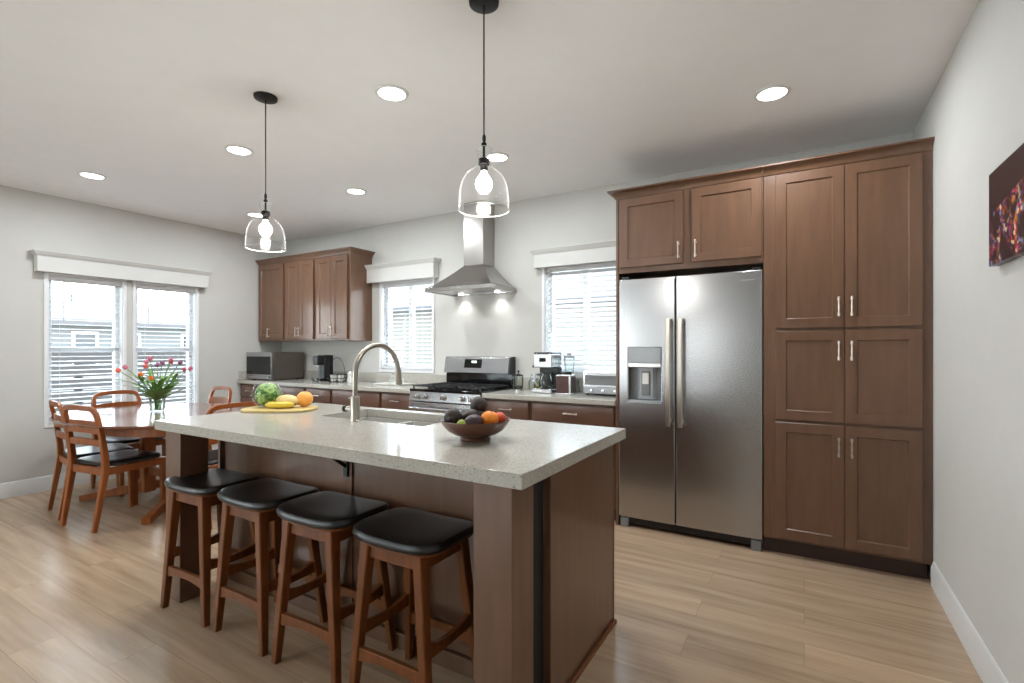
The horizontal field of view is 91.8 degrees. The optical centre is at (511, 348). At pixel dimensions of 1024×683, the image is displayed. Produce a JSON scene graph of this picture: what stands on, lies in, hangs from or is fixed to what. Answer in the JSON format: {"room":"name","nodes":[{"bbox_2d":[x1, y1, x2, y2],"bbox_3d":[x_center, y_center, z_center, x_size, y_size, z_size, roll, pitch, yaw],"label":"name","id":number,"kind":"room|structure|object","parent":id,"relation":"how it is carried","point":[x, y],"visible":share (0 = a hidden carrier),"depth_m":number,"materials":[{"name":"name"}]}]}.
{"room":"kitchen","nodes":[
{"label":"kitchen","id":0,"kind":"room"},
{"bbox_2d":[0,185,280,482],"bbox_3d":[-5.115,-0.060,3.187,0.150,2.700,8.200,0,0,31],"label":"wall","id":1,"kind":"structure","parent":0,"point":[229,308],"depth_m":4.74,"materials":[{"name":"paint"}]},
{"bbox_2d":[44,272,126,427],"bbox_3d":[-4.134,0.005,4.803,0.140,1.426,0.636,0,0,31],"label":"window","id":2,"kind":"structure","parent":1,"relation":"in","point":[121,304],"depth_m":4.99,"materials":[{"name":"white plastic"}]},
{"bbox_2d":[49,276,120,422],"bbox_3d":[-4.115,0.004,4.792,0.057,1.348,0.560,0,0,31],"label":"window blind","id":3,"kind":"object","parent":2,"relation":"attached to","point":[51,278],"visible":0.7,"depth_m":4.77,"materials":[{"name":"grey plastic"}]},
{"bbox_2d":[0,447,217,499],"bbox_3d":[-5.204,1.222,2.874,0.015,0.135,7.270,0,0,31],"label":"baseboard","id":4,"kind":"structure","parent":1,"relation":"attached to","point":[44,483],"depth_m":4.46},
{"bbox_2d":[29,249,212,288],"bbox_3d":[-3.861,-0.787,5.048,0.119,0.185,1.540,0,0,31],"label":"window valance","id":5,"kind":"object","parent":1,"relation":"attached to","point":[44,260],"visible":1,"depth_m":4.90,"materials":[{"name":"wood"}]},
{"bbox_2d":[132,281,198,402],"bbox_3d":[-3.782,0.005,5.402,0.140,1.426,0.646,0,0,31],"label":"window","id":6,"kind":"structure","parent":1,"relation":"in","point":[194,306],"depth_m":5.62,"materials":[{"name":"white plastic"}]},
{"bbox_2d":[136,284,193,403],"bbox_3d":[-3.762,0.004,5.390,0.057,1.348,0.570,0,0,31],"label":"window blind","id":7,"kind":"object","parent":6,"relation":"attached to","point":[147,287],"visible":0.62,"depth_m":5.38,"materials":[{"name":"grey plastic"}]},
{"bbox_2d":[0,0,978,241],"bbox_3d":[-2.224,-1.470,1.484,6.860,0.120,8.200,0,0,31],"label":"ceiling","id":8,"kind":"structure","parent":0,"point":[148,97],"depth_m":2.72,"materials":[{"name":"paint"}]},
{"bbox_2d":[77,171,106,179],"bbox_3d":[-3.408,-1.406,4.027,0.184,0.008,0.184,0,0,31],"label":"recessed light","id":9,"kind":"object","parent":8,"relation":"in","point":[91,175],"visible":1,"depth_m":4.02,"materials":[{"name":"white"}]},
{"bbox_2d":[224,145,253,155],"bbox_3d":[-1.934,-1.406,3.514,0.184,0.008,0.184,0,0,31],"label":"recessed light","id":10,"kind":"object","parent":8,"relation":"in","point":[234,149],"visible":1,"depth_m":3.51,"materials":[{"name":"white"}]},
{"bbox_2d":[246,212,261,216],"bbox_3d":[-2.683,-1.406,5.202,0.184,0.008,0.184,0,0,31],"label":"recessed light","id":11,"kind":"object","parent":8,"relation":"in","point":[253,214],"visible":0.78,"depth_m":5.18,"materials":[{"name":"white"}]},
{"bbox_2d":[245,91,285,251],"bbox_3d":[-1.377,-0.985,2.773,0.207,0.849,0.207,0,0,31],"label":"pendant light","id":12,"kind":"object","parent":8,"relation":"hanging from","point":[265,229],"visible":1,"depth_m":2.76,"materials":[{"name":"black"}]},
{"bbox_2d":[261,210,269,220],"bbox_3d":[-1.377,-0.747,2.773,0.045,0.054,0.045,0,0,30],"label":"socket","id":13,"kind":"object","parent":12,"relation":"attached to","point":[265,214],"depth_m":2.76,"materials":[{"name":"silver metal"}]},
{"bbox_2d":[345,188,366,194],"bbox_3d":[-1.392,-1.406,4.426,0.184,0.008,0.184,0,0,31],"label":"recessed light","id":14,"kind":"object","parent":8,"relation":"in","point":[357,191],"visible":1,"depth_m":4.42,"materials":[{"name":"white"}]},
{"bbox_2d":[375,84,408,101],"bbox_3d":[-0.661,-1.406,2.732,0.184,0.008,0.184,0,0,31],"label":"recessed light","id":15,"kind":"object","parent":8,"relation":"in","point":[387,92],"visible":1,"depth_m":2.72,"materials":[{"name":"white"}]},
{"bbox_2d":[458,0,508,216],"bbox_3d":[-0.114,-0.985,2.010,0.207,0.849,0.207,0,0,31],"label":"pendant light","id":16,"kind":"object","parent":8,"relation":"hanging from","point":[483,183],"visible":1,"depth_m":2.00,"materials":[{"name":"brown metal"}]},
{"bbox_2d":[478,157,488,171],"bbox_3d":[-0.114,-0.747,2.010,0.045,0.054,0.045,0,0,30],"label":"socket","id":17,"kind":"object","parent":16,"relation":"attached to","point":[483,162],"depth_m":1.99,"materials":[{"name":"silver metal"}]},
{"bbox_2d":[485,152,508,161],"bbox_3d":[-0.110,-1.406,3.643,0.184,0.008,0.184,0,0,31],"label":"recessed light","id":18,"kind":"object","parent":8,"relation":"in","point":[494,156],"visible":0.88,"depth_m":3.62,"materials":[{"name":"white"}]},
{"bbox_2d":[753,84,790,101],"bbox_3d":[1.432,-1.406,2.732,0.184,0.008,0.184,0,0,31],"label":"recessed light","id":19,"kind":"object","parent":8,"relation":"in","point":[773,92],"visible":1,"depth_m":2.73,"materials":[{"name":"white"}]},
{"bbox_2d":[0,464,982,682],"bbox_3d":[-2.224,1.340,1.484,6.860,0.100,8.200,0,0,31],"label":"floor","id":20,"kind":"structure","parent":0,"point":[78,605],"depth_m":2.37,"materials":[{"name":"brown wood"}]},
{"bbox_2d":[47,400,137,519],"bbox_3d":[-3.415,0.845,4.036,0.430,0.893,0.514,0,0,39],"label":"dining chair","id":21,"kind":"object","parent":20,"relation":"on","point":[61,454],"visible":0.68,"depth_m":3.99,"materials":[{"name":"brown wood"}]},
{"bbox_2d":[60,405,165,532],"bbox_3d":[-3.021,0.845,3.764,0.430,0.893,0.514,0,0,21],"label":"dining chair","id":22,"kind":"object","parent":20,"relation":"on","point":[129,458],"visible":0.98,"depth_m":3.63,"materials":[{"name":"brown wood"}]},
{"bbox_2d":[90,390,165,488],"bbox_3d":[-3.595,0.845,4.656,0.514,0.893,0.430,0,0,27],"label":"dining chair","id":23,"kind":"object","parent":20,"relation":"on","point":[110,439],"visible":0.3,"depth_m":4.62,"materials":[{"name":"brown wood"}]},
{"bbox_2d":[49,403,249,524],"bbox_3d":[-2.974,0.911,4.212,1.800,0.743,1.320,0,0,31],"label":"dining table","id":24,"kind":"object","parent":20,"relation":"on","point":[127,420],"visible":0.48,"depth_m":4.15,"materials":[{"name":"brown wood"}]},
{"bbox_2d":[149,391,165,411],"bbox_3d":[-3.067,0.447,4.290,0.124,0.184,0.124,0,0,31],"label":"glass vase","id":25,"kind":"object","parent":24,"relation":"on","point":[150,399],"visible":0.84,"depth_m":4.28,"materials":[{"name":"glass"}]},
{"bbox_2d":[122,364,148,391],"bbox_3d":[-3.175,0.327,4.214,0.188,0.396,0.276,0,0,31],"label":"tulip","id":26,"kind":"object","parent":25,"relation":"in","point":[124,366],"visible":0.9,"depth_m":4.19,"materials":[{"name":"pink plant"}]},
{"bbox_2d":[115,368,158,409],"bbox_3d":[-3.214,0.342,4.210,0.330,0.367,0.157,0,0,2],"label":"tulip","id":27,"kind":"object","parent":25,"relation":"in","point":[117,370],"visible":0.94,"depth_m":4.21,"materials":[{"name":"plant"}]},
{"bbox_2d":[135,360,158,409],"bbox_3d":[-3.142,0.308,4.284,0.226,0.433,0.236,0,0,12],"label":"tulip","id":28,"kind":"object","parent":25,"relation":"in","point":[145,361],"visible":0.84,"depth_m":4.30,"materials":[{"name":"pink plant"}]},
{"bbox_2d":[137,364,157,409],"bbox_3d":[-3.098,0.325,4.256,0.216,0.400,0.196,0,0,31],"label":"tulip","id":29,"kind":"object","parent":25,"relation":"in","point":[145,366],"visible":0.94,"depth_m":4.25,"materials":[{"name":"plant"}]},
{"bbox_2d":[132,372,163,409],"bbox_3d":[-3.101,0.357,4.192,0.232,0.335,0.218,0,0,31],"label":"tulip","id":30,"kind":"object","parent":25,"relation":"in","point":[140,374],"visible":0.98,"depth_m":4.21,"materials":[{"name":"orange plant"}]},
{"bbox_2d":[144,376,158,404],"bbox_3d":[-3.053,0.375,4.233,0.164,0.300,0.200,0,0,9],"label":"tulip","id":31,"kind":"object","parent":25,"relation":"in","point":[150,378],"visible":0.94,"depth_m":4.19,"materials":[{"name":"orange plant"}]},
{"bbox_2d":[145,356,164,402],"bbox_3d":[-3.073,0.293,4.265,0.185,0.463,0.165,0,0,-31],"label":"tulip","id":32,"kind":"object","parent":25,"relation":"in","point":[150,358],"visible":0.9,"depth_m":4.25,"materials":[{"name":"pink plant"}]},
{"bbox_2d":[147,362,165,403],"bbox_3d":[-3.135,0.321,4.359,0.160,0.406,0.165,0,0,-16],"label":"tulip","id":33,"kind":"object","parent":25,"relation":"in","point":[157,364],"visible":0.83,"depth_m":4.38,"materials":[{"name":"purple plant"}]},
{"bbox_2d":[147,361,176,389],"bbox_3d":[-3.073,0.312,4.313,0.208,0.424,0.199,0,0,9],"label":"tulip","id":34,"kind":"object","parent":25,"relation":"in","point":[161,362],"visible":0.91,"depth_m":4.30,"materials":[{"name":"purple plant"}]},
{"bbox_2d":[149,360,178,407],"bbox_3d":[-3.021,0.308,4.326,0.212,0.433,0.235,0,0,31],"label":"tulip","id":35,"kind":"object","parent":25,"relation":"in","point":[160,388],"visible":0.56,"depth_m":4.30,"materials":[{"name":"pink plant"}]},
{"bbox_2d":[152,358,180,409],"bbox_3d":[-2.965,0.299,4.265,0.205,0.450,0.224,0,0,-17],"label":"tulip","id":36,"kind":"object","parent":25,"relation":"in","point":[170,360],"visible":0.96,"depth_m":4.27,"materials":[{"name":"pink plant"}]},
{"bbox_2d":[154,360,182,409],"bbox_3d":[-2.943,0.309,4.281,0.246,0.431,0.173,0,0,-31],"label":"tulip","id":37,"kind":"object","parent":25,"relation":"in","point":[180,362],"visible":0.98,"depth_m":4.28,"materials":[{"name":"green plant"}]},
{"bbox_2d":[158,367,191,405],"bbox_3d":[-2.959,0.340,4.340,0.209,0.369,0.187,0,0,31],"label":"tulip","id":38,"kind":"object","parent":25,"relation":"in","point":[184,369],"visible":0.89,"depth_m":4.36,"materials":[{"name":"pink plant"}]},
{"bbox_2d":[160,366,193,408],"bbox_3d":[-2.905,0.337,4.346,0.246,0.374,0.196,0,0,22],"label":"tulip","id":39,"kind":"object","parent":25,"relation":"in","point":[190,368],"visible":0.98,"depth_m":4.31,"materials":[{"name":"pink plant"}]},
{"bbox_2d":[162,386,231,465],"bbox_3d":[-3.216,0.845,5.099,0.430,0.893,0.514,0,0,33],"label":"dining chair","id":40,"kind":"object","parent":20,"relation":"on","point":[218,400],"visible":0.18,"depth_m":5.29,"materials":[{"name":"brown wood"}]},
{"bbox_2d":[160,468,260,626],"bbox_3d":[-1.512,0.969,2.528,0.420,0.646,0.338,0,0,29],"label":"bar stool","id":41,"kind":"object","parent":20,"relation":"on","point":[200,490],"visible":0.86,"depth_m":2.44,"materials":[{"name":"brown wood"}]},
{"bbox_2d":[206,402,257,529],"bbox_3d":[-2.269,0.845,3.810,0.514,0.893,0.430,0,0,29],"label":"dining chair","id":42,"kind":"object","parent":20,"relation":"on","point":[212,454],"visible":0.19,"depth_m":3.64,"materials":[{"name":"brown wood"}]},
{"bbox_2d":[241,383,261,406],"bbox_3d":[-3.004,0.854,6.176,0.444,0.873,0.600,0,0,31],"label":"base cabinet","id":43,"kind":"object","parent":20,"relation":"on","point":[247,390],"visible":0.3,"depth_m":5.96,"materials":[{"name":"brown wood"}]},
{"bbox_2d":[213,478,327,656],"bbox_3d":[-1.123,0.969,2.311,0.420,0.646,0.338,0,0,31],"label":"bar stool","id":44,"kind":"object","parent":20,"relation":"on","point":[257,501],"visible":0.8,"depth_m":2.25,"materials":[{"name":"brown wood"}]},
{"bbox_2d":[278,386,305,404],"bbox_3d":[-2.476,0.854,5.865,0.779,0.873,0.600,0,0,31],"label":"base cabinet","id":45,"kind":"object","parent":20,"relation":"on","point":[285,390],"visible":0.09,"depth_m":5.56,"materials":[{"name":"brown wood"}]},
{"bbox_2d":[306,387,332,403],"bbox_3d":[-1.955,0.854,5.558,0.429,0.873,0.600,0,0,31],"label":"base cabinet","id":46,"kind":"object","parent":20,"relation":"on","point":[320,395],"visible":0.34,"depth_m":5.29,"materials":[{"name":"brown wood"}]},
{"bbox_2d":[271,491,396,682],"bbox_3d":[-0.744,0.969,2.087,0.420,0.646,0.338,0,0,29],"label":"bar stool","id":47,"kind":"object","parent":20,"relation":"on","point":[328,517],"visible":0.86,"depth_m":2.02,"materials":[{"name":"brown wood"}]},
{"bbox_2d":[333,389,381,407],"bbox_3d":[-1.460,0.854,5.267,0.716,0.873,0.600,0,0,31],"label":"base cabinet","id":48,"kind":"object","parent":20,"relation":"on","point":[340,397],"visible":0.05,"depth_m":4.99,"materials":[{"name":"brown wood"}]},
{"bbox_2d":[166,416,616,682],"bbox_3d":[-0.643,0.858,2.484,2.110,0.864,1.004,0,0,31],"label":"kitchen island","id":49,"kind":"object","parent":20,"relation":"on","point":[542,553],"visible":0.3,"depth_m":2.01,"materials":[{"name":"brown wood"}]},
{"bbox_2d":[155,403,625,489],"bbox_3d":[-0.672,0.400,2.482,2.222,0.048,1.005,0,0,31],"label":"island countertop","id":50,"kind":"structure","parent":49,"relation":"on","point":[525,453],"depth_m":2.06,"materials":[{"name":"stone"}]},
{"bbox_2d":[240,405,317,412],"bbox_3d":[-1.422,0.368,3.043,0.430,0.016,0.280,0,0,0],"label":"cutting board","id":51,"kind":"object","parent":50,"relation":"on","point":[297,408],"visible":0.88,"depth_m":2.95,"materials":[{"name":"brown wood"}]},
{"bbox_2d":[255,383,280,405],"bbox_3d":[-1.534,0.285,3.099,0.176,0.148,0.176,0,0,31],"label":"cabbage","id":52,"kind":"object","parent":51,"relation":"on","point":[265,393],"visible":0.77,"depth_m":3.04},
{"bbox_2d":[265,402,296,407],"bbox_3d":[-1.399,0.338,2.993,0.181,0.033,0.052,0,0,-7],"label":"banana","id":53,"kind":"object","parent":51,"relation":"on","point":[270,404],"visible":1,"depth_m":2.98,"materials":[{"name":"yellow plant"}]},
{"bbox_2d":[275,395,297,405],"bbox_3d":[-1.388,0.321,3.072,0.180,0.076,0.075,0,0,15],"label":"papaya","id":54,"kind":"object","parent":51,"relation":"on","point":[283,398],"visible":0.62,"depth_m":3.04,"materials":[{"name":"yellow food"}]},
{"bbox_2d":[297,391,312,406],"bbox_3d":[-1.290,0.310,3.088,0.100,0.094,0.100,0,0,31],"label":"grapefruit","id":55,"kind":"object","parent":51,"relation":"on","point":[305,398],"visible":0.98,"depth_m":3.06,"materials":[{"name":"orange food"}]},
{"bbox_2d":[342,343,401,421],"bbox_3d":[-0.762,0.170,2.731,0.113,0.411,0.372,0,0,31],"label":"faucet","id":56,"kind":"object","parent":50,"relation":"on","point":[354,408],"visible":1,"depth_m":2.58,"materials":[{"name":"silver metal"}]},
{"bbox_2d":[360,416,436,425],"bbox_3d":[-0.671,0.521,2.772,0.790,0.190,0.395,0,0,31],"label":"sink","id":57,"kind":"object","parent":50,"relation":"in","point":[368,418],"visible":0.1,"depth_m":3.00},
{"bbox_2d":[440,417,510,442],"bbox_3d":[-0.152,0.332,2.053,0.292,0.087,0.292,0,0,31],"label":"fruit bowl","id":58,"kind":"object","parent":50,"relation":"on","point":[473,433],"visible":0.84,"depth_m":1.95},
{"bbox_2d":[444,408,461,423],"bbox_3d":[-0.244,0.287,2.052,0.072,0.086,0.072,0,0,31],"label":"avocado","id":59,"kind":"object","parent":58,"relation":"in","point":[452,415],"visible":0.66,"depth_m":2.02,"materials":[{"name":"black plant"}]},
{"bbox_2d":[461,409,483,419],"bbox_3d":[-0.162,0.285,2.084,0.093,0.071,0.083,0,0,31],"label":"avocado","id":60,"kind":"object","parent":58,"relation":"in","point":[467,413],"visible":0.3,"depth_m":2.06,"materials":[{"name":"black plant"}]},
{"bbox_2d":[470,396,487,411],"bbox_3d":[-0.140,0.239,2.104,0.074,0.077,0.075,0,0,31],"label":"avocado","id":61,"kind":"object","parent":60,"relation":"on","point":[478,403],"visible":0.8,"depth_m":2.08,"materials":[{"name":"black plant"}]},
{"bbox_2d":[465,414,482,423],"bbox_3d":[-0.156,0.297,2.002,0.076,0.068,0.075,0,0,31],"label":"avocado","id":62,"kind":"object","parent":58,"relation":"in","point":[474,418],"visible":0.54,"depth_m":1.98,"materials":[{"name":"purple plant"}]},
{"bbox_2d":[481,411,498,423],"bbox_3d":[-0.092,0.288,2.033,0.075,0.072,0.075,0,0,31],"label":"orange","id":63,"kind":"object","parent":58,"relation":"in","point":[488,417],"visible":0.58,"depth_m":2.00,"materials":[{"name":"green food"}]},
{"bbox_2d":[496,412,505,422],"bbox_3d":[-0.051,0.290,2.075,0.054,0.052,0.053,0,0,31],"label":"nectarine","id":64,"kind":"object","parent":58,"relation":"on","point":[502,418],"visible":0.51,"depth_m":2.06,"materials":[{"name":"red plant"}]},
{"bbox_2d":[382,392,411,409],"bbox_3d":[-0.975,0.854,4.981,0.410,0.873,0.600,0,0,31],"label":"base cabinet","id":65,"kind":"object","parent":20,"relation":"on","point":[400,401],"visible":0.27,"depth_m":4.75,"materials":[{"name":"brown wood"}]},
{"bbox_2d":[237,370,445,393],"bbox_3d":[-1.995,0.343,5.584,2.787,0.146,0.598,0,0,31],"label":"countertop","id":66,"kind":"structure","parent":65,"relation":"on","point":[365,379],"depth_m":5.43,"materials":[{"name":"stone"}]},
{"bbox_2d":[246,352,303,379],"bbox_3d":[-2.952,0.208,6.170,0.500,0.335,0.465,0,0,31],"label":"microwave","id":67,"kind":"object","parent":66,"relation":"on","point":[259,365],"visible":1,"depth_m":6.01,"materials":[{"name":"silver metal"}]},
{"bbox_2d":[312,355,332,381],"bbox_3d":[-2.223,0.221,5.807,0.125,0.309,0.230,0,0,31],"label":"coffee machine","id":68,"kind":"object","parent":66,"relation":"on","point":[323,362],"visible":0.88,"depth_m":5.77,"materials":[{"name":"black plastic"}]},
{"bbox_2d":[326,358,346,381],"bbox_3d":[-1.999,0.236,5.669,0.271,0.278,0.227,0,0,31],"label":"wire basket","id":69,"kind":"object","parent":66,"relation":"on","point":[328,378],"visible":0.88,"depth_m":5.63,"materials":[{"name":"brown metal"}]},
{"bbox_2d":[330,374,336,380],"bbox_3d":[-2.042,0.331,5.671,0.072,0.075,0.089,0,0,-26],"label":"cup","id":70,"kind":"object","parent":69,"relation":"in","point":[331,375],"visible":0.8,"depth_m":5.66,"materials":[{"name":"white ceramic"}]},
{"bbox_2d":[347,368,352,381],"bbox_3d":[-1.819,0.298,5.621,0.090,0.155,0.090,0,0,31],"label":"jar","id":71,"kind":"object","parent":66,"relation":"on","point":[349,373],"visible":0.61,"depth_m":5.58,"materials":[{"name":"white ceramic"}]},
{"bbox_2d":[372,382,415,385],"bbox_3d":[-1.241,0.367,5.223,0.398,0.016,0.238,0,0,31],"label":"tray","id":72,"kind":"object","parent":66,"relation":"on","point":[380,383],"visible":0.85,"depth_m":5.19,"materials":[{"name":"white ceramic"}]},
{"bbox_2d":[349,507,473,682],"bbox_3d":[-0.354,0.969,1.852,0.420,0.646,0.338,0,0,31],"label":"bar stool","id":73,"kind":"object","parent":20,"relation":"on","point":[415,540],"visible":0.98,"depth_m":1.79,"materials":[{"name":"wood"}]},
{"bbox_2d":[408,356,515,412],"bbox_3d":[-0.475,0.681,4.631,0.794,1.217,0.675,0,0,31],"label":"gas range","id":74,"kind":"object","parent":20,"relation":"on","point":[467,377],"visible":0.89,"depth_m":4.66,"materials":[{"name":"silver metal"}]},
{"bbox_2d":[408,398,484,412],"bbox_3d":[-0.477,0.810,4.628,0.794,0.840,0.668,0,0,30],"label":"oven","id":75,"kind":"object","parent":74,"relation":"in","point":[436,405],"depth_m":4.41,"materials":[{"name":"silver metal"}]},
{"bbox_2d":[410,387,511,394],"bbox_3d":[-0.474,0.377,4.634,0.794,0.023,0.535,0,0,30],"label":"cooktop","id":76,"kind":"object","parent":74,"relation":"in","point":[420,390],"depth_m":4.44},
{"bbox_2d":[485,398,530,419],"bbox_3d":[0.088,0.854,4.354,0.447,0.873,0.600,0,0,31],"label":"base cabinet","id":77,"kind":"object","parent":20,"relation":"on","point":[513,409],"visible":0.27,"depth_m":4.09,"materials":[{"name":"brown wood"}]},
{"bbox_2d":[531,401,615,519],"bbox_3d":[0.591,0.854,4.059,0.717,0.873,0.600,0,0,31],"label":"base cabinet","id":78,"kind":"object","parent":20,"relation":"on","point":[569,413],"visible":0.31,"depth_m":3.80,"materials":[{"name":"brown wood"}]},
{"bbox_2d":[482,377,615,405],"bbox_3d":[0.398,0.343,4.175,1.168,0.146,0.598,0,0,31],"label":"countertop","id":79,"kind":"structure","parent":78,"relation":"on","point":[527,395],"depth_m":4.01,"materials":[{"name":"stone"}]},
{"bbox_2d":[511,370,522,390],"bbox_3d":[0.053,0.283,4.502,0.093,0.184,0.114,0,0,-26],"label":"press","id":80,"kind":"object","parent":79,"relation":"on","point":[519,387],"visible":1,"depth_m":4.47,"materials":[{"name":"clear glass"}]},
{"bbox_2d":[528,374,533,389],"bbox_3d":[0.178,0.302,4.538,0.054,0.147,0.054,0,0,31],"label":"vinegar bottle","id":81,"kind":"object","parent":79,"relation":"on","point":[530,374],"visible":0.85,"depth_m":4.54,"materials":[{"name":"clear glass"}]},
{"bbox_2d":[532,352,561,393],"bbox_3d":[0.305,0.202,4.312,0.191,0.347,0.230,0,0,31],"label":"coffee maker","id":82,"kind":"object","parent":79,"relation":"on","point":[549,363],"visible":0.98,"depth_m":4.26,"materials":[{"name":"silver metal"}]},
{"bbox_2d":[555,370,576,394],"bbox_3d":[0.452,0.277,4.147,0.140,0.197,0.155,0,0,22],"label":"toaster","id":83,"kind":"object","parent":79,"relation":"on","point":[565,381],"visible":1,"depth_m":4.09,"materials":[{"name":"silver metal"}]},
{"bbox_2d":[563,353,574,373],"bbox_3d":[0.500,0.204,4.336,0.120,0.342,0.120,0,0,31],"label":"blender","id":84,"kind":"object","parent":79,"relation":"on","point":[568,355],"visible":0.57,"depth_m":4.32,"materials":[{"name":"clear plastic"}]},
{"bbox_2d":[564,358,574,373],"bbox_3d":[0.500,0.165,4.336,0.100,0.180,0.100,0,0,30],"label":"jar","id":85,"kind":"object","parent":84,"relation":"on","point":[564,358],"depth_m":4.32,"materials":[{"name":"clear glass"}]},
{"bbox_2d":[583,369,615,394],"bbox_3d":[0.791,0.276,4.072,0.360,0.200,0.301,0,0,31],"label":"toaster oven","id":86,"kind":"object","parent":79,"relation":"on","point":[595,381],"visible":0.59,"depth_m":3.98,"materials":[{"name":"silver metal"}]},
{"bbox_2d":[607,165,763,524],"bbox_3d":[1.288,0.070,3.630,1.016,2.440,0.630,0,0,31],"label":"tall cabinet","id":87,"kind":"object","parent":20,"relation":"on","point":[710,223],"visible":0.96,"depth_m":3.38,"materials":[{"name":"brown wood"}]},
{"bbox_2d":[619,267,763,551],"bbox_3d":[1.301,0.383,3.581,0.937,1.815,0.608,0,0,31],"label":"refrigerator","id":88,"kind":"object","parent":20,"relation":"on","point":[691,347],"visible":0.99,"depth_m":3.35,"materials":[{"name":"grey metal"}]},
{"bbox_2d":[763,136,934,578],"bbox_3d":[2.086,0.070,3.160,0.830,2.440,0.630,0,0,31],"label":"pantry cabinet","id":89,"kind":"object","parent":20,"relation":"on","point":[848,234],"visible":1,"depth_m":2.90,"materials":[{"name":"brown wood"}]},
{"bbox_2d":[281,132,912,384],"bbox_3d":[-0.182,-0.060,4.952,6.560,2.700,0.150,0,0,31],"label":"wall","id":90,"kind":"structure","parent":0,"point":[501,324],"depth_m":4.82,"materials":[{"name":"paint"}]},
{"bbox_2d":[255,257,306,341],"bbox_3d":[-2.907,-0.603,6.253,0.533,1.015,0.370,0,0,31],"label":"upper cabinet","id":91,"kind":"object","parent":90,"relation":"attached to","point":[271,270],"visible":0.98,"depth_m":6.11,"materials":[{"name":"brown wood"}]},
{"bbox_2d":[282,252,315,340],"bbox_3d":[-2.436,-0.603,5.975,0.558,1.015,0.370,0,0,31],"label":"upper cabinet","id":92,"kind":"object","parent":90,"relation":"attached to","point":[300,269],"visible":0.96,"depth_m":5.83,"materials":[{"name":"brown wood"}]},
{"bbox_2d":[312,246,374,340],"bbox_3d":[-1.926,-0.603,5.675,0.620,1.015,0.370,0,0,31],"label":"upper cabinet","id":93,"kind":"object","parent":90,"relation":"attached to","point":[343,293],"visible":1,"depth_m":5.55,"materials":[{"name":"brown wood"}]},
{"bbox_2d":[301,370,445,383],"bbox_3d":[-1.849,0.323,5.833,2.787,0.106,0.020,0,0,30],"label":"backsplash","id":94,"kind":"structure","parent":90,"relation":"attached to","point":[362,376],"depth_m":5.55,"materials":[{"name":"stone"}]},
{"bbox_2d":[364,257,440,283],"bbox_3d":[-1.241,-0.845,5.419,1.090,0.200,0.119,0,0,31],"label":"window valance","id":95,"kind":"object","parent":90,"relation":"attached to","point":[423,267],"visible":0.83,"depth_m":5.34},
{"bbox_2d":[379,277,434,372],"bbox_3d":[-1.133,-0.255,5.484,0.796,1.026,0.140,0,0,31],"label":"window","id":96,"kind":"structure","parent":90,"relation":"in","point":[382,296],"depth_m":5.55,"materials":[{"name":"white plastic"}]},
{"bbox_2d":[383,280,431,368],"bbox_3d":[-1.145,-0.256,5.465,0.720,0.948,0.056,0,0,31],"label":"window blind","id":97,"kind":"object","parent":96,"relation":"attached to","point":[420,283],"visible":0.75,"depth_m":5.44,"materials":[{"name":"grey plastic"}]},
{"bbox_2d":[425,200,516,296],"bbox_3d":[-0.395,-0.974,4.727,0.760,0.867,0.445,0,0,31],"label":"range hood","id":98,"kind":"object","parent":90,"relation":"attached to","point":[478,275],"visible":1,"depth_m":4.71,"materials":[{"name":"silver metal"}]},
{"bbox_2d":[516,377,582,391],"bbox_3d":[0.545,0.323,4.424,1.168,0.106,0.020,0,0,30],"label":"backsplash","id":99,"kind":"structure","parent":90,"relation":"attached to","point":[525,380],"depth_m":4.63,"materials":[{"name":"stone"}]},
{"bbox_2d":[528,240,615,268],"bbox_3d":[0.598,-0.823,4.336,0.970,0.165,0.119,0,0,31],"label":"window valance","id":100,"kind":"object","parent":90,"relation":"attached to","point":[603,251],"visible":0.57,"depth_m":4.33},
{"bbox_2d":[542,261,615,377],"bbox_3d":[0.650,-0.265,4.434,0.796,1.046,0.140,0,0,31],"label":"window","id":101,"kind":"structure","parent":90,"relation":"in","point":[545,277],"depth_m":4.58,"materials":[{"name":"white plastic"}]},
{"bbox_2d":[547,262,615,373],"bbox_3d":[0.638,-0.266,4.414,0.720,0.968,0.056,0,0,31],"label":"window blind","id":102,"kind":"object","parent":101,"relation":"attached to","point":[589,361],"visible":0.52,"depth_m":4.41,"materials":[{"name":"grey plastic"}]},
{"bbox_2d":[913,0,1023,682],"bbox_3d":[0.666,-0.060,-0.218,0.150,2.700,8.200,0,0,31],"label":"wall","id":103,"kind":"structure","parent":0,"point":[974,113],"depth_m":2.03,"materials":[{"name":"paint"}]},
{"bbox_2d":[931,561,1008,682],"bbox_3d":[0.441,1.222,-0.439,0.015,0.135,7.290,0,0,31],"label":"baseboard","id":104,"kind":"structure","parent":103,"relation":"attached to","point":[988,670],"depth_m":2.12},
{"bbox_2d":[989,143,1023,266],"bbox_3d":[1.566,-0.468,1.486,0.028,0.335,0.740,0,0,31],"label":"print","id":105,"kind":"object","parent":103,"relation":"attached to","point":[1006,182],"visible":1,"depth_m":1.65},
{"label":"outside","id":106,"kind":"structure","parent":0,"visible":0},
{"bbox_3d":[-12.063,1.615,7.106,52.000,0.050,60.000,0,0,30],"label":"ground","id":107,"kind":"structure","parent":106,"visible":0},
{"bbox_2d":[51,301,185,404],"bbox_3d":[-14.264,0.065,14.205,9.700,3.050,9.700,0,0,31],"label":"house","id":108,"kind":"structure","parent":107,"relation":"on","point":[173,333],"depth_m":12.83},
{"bbox_2d":[51,352,185,413],"bbox_3d":[-8.352,0.815,9.562,0.140,1.550,12.100,0,0,31],"label":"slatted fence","id":109,"kind":"object","parent":107,"relation":"on","point":[140,358],"visible":0.14,"depth_m":9.69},
{"bbox_2d":[392,271,615,366],"bbox_3d":[1.455,-0.560,16.262,14.700,4.300,7.200,0,0,31],"label":"house","id":110,"kind":"structure","parent":107,"relation":"on","point":[424,295],"depth_m":14.86,"materials":[{"name":"beige"}]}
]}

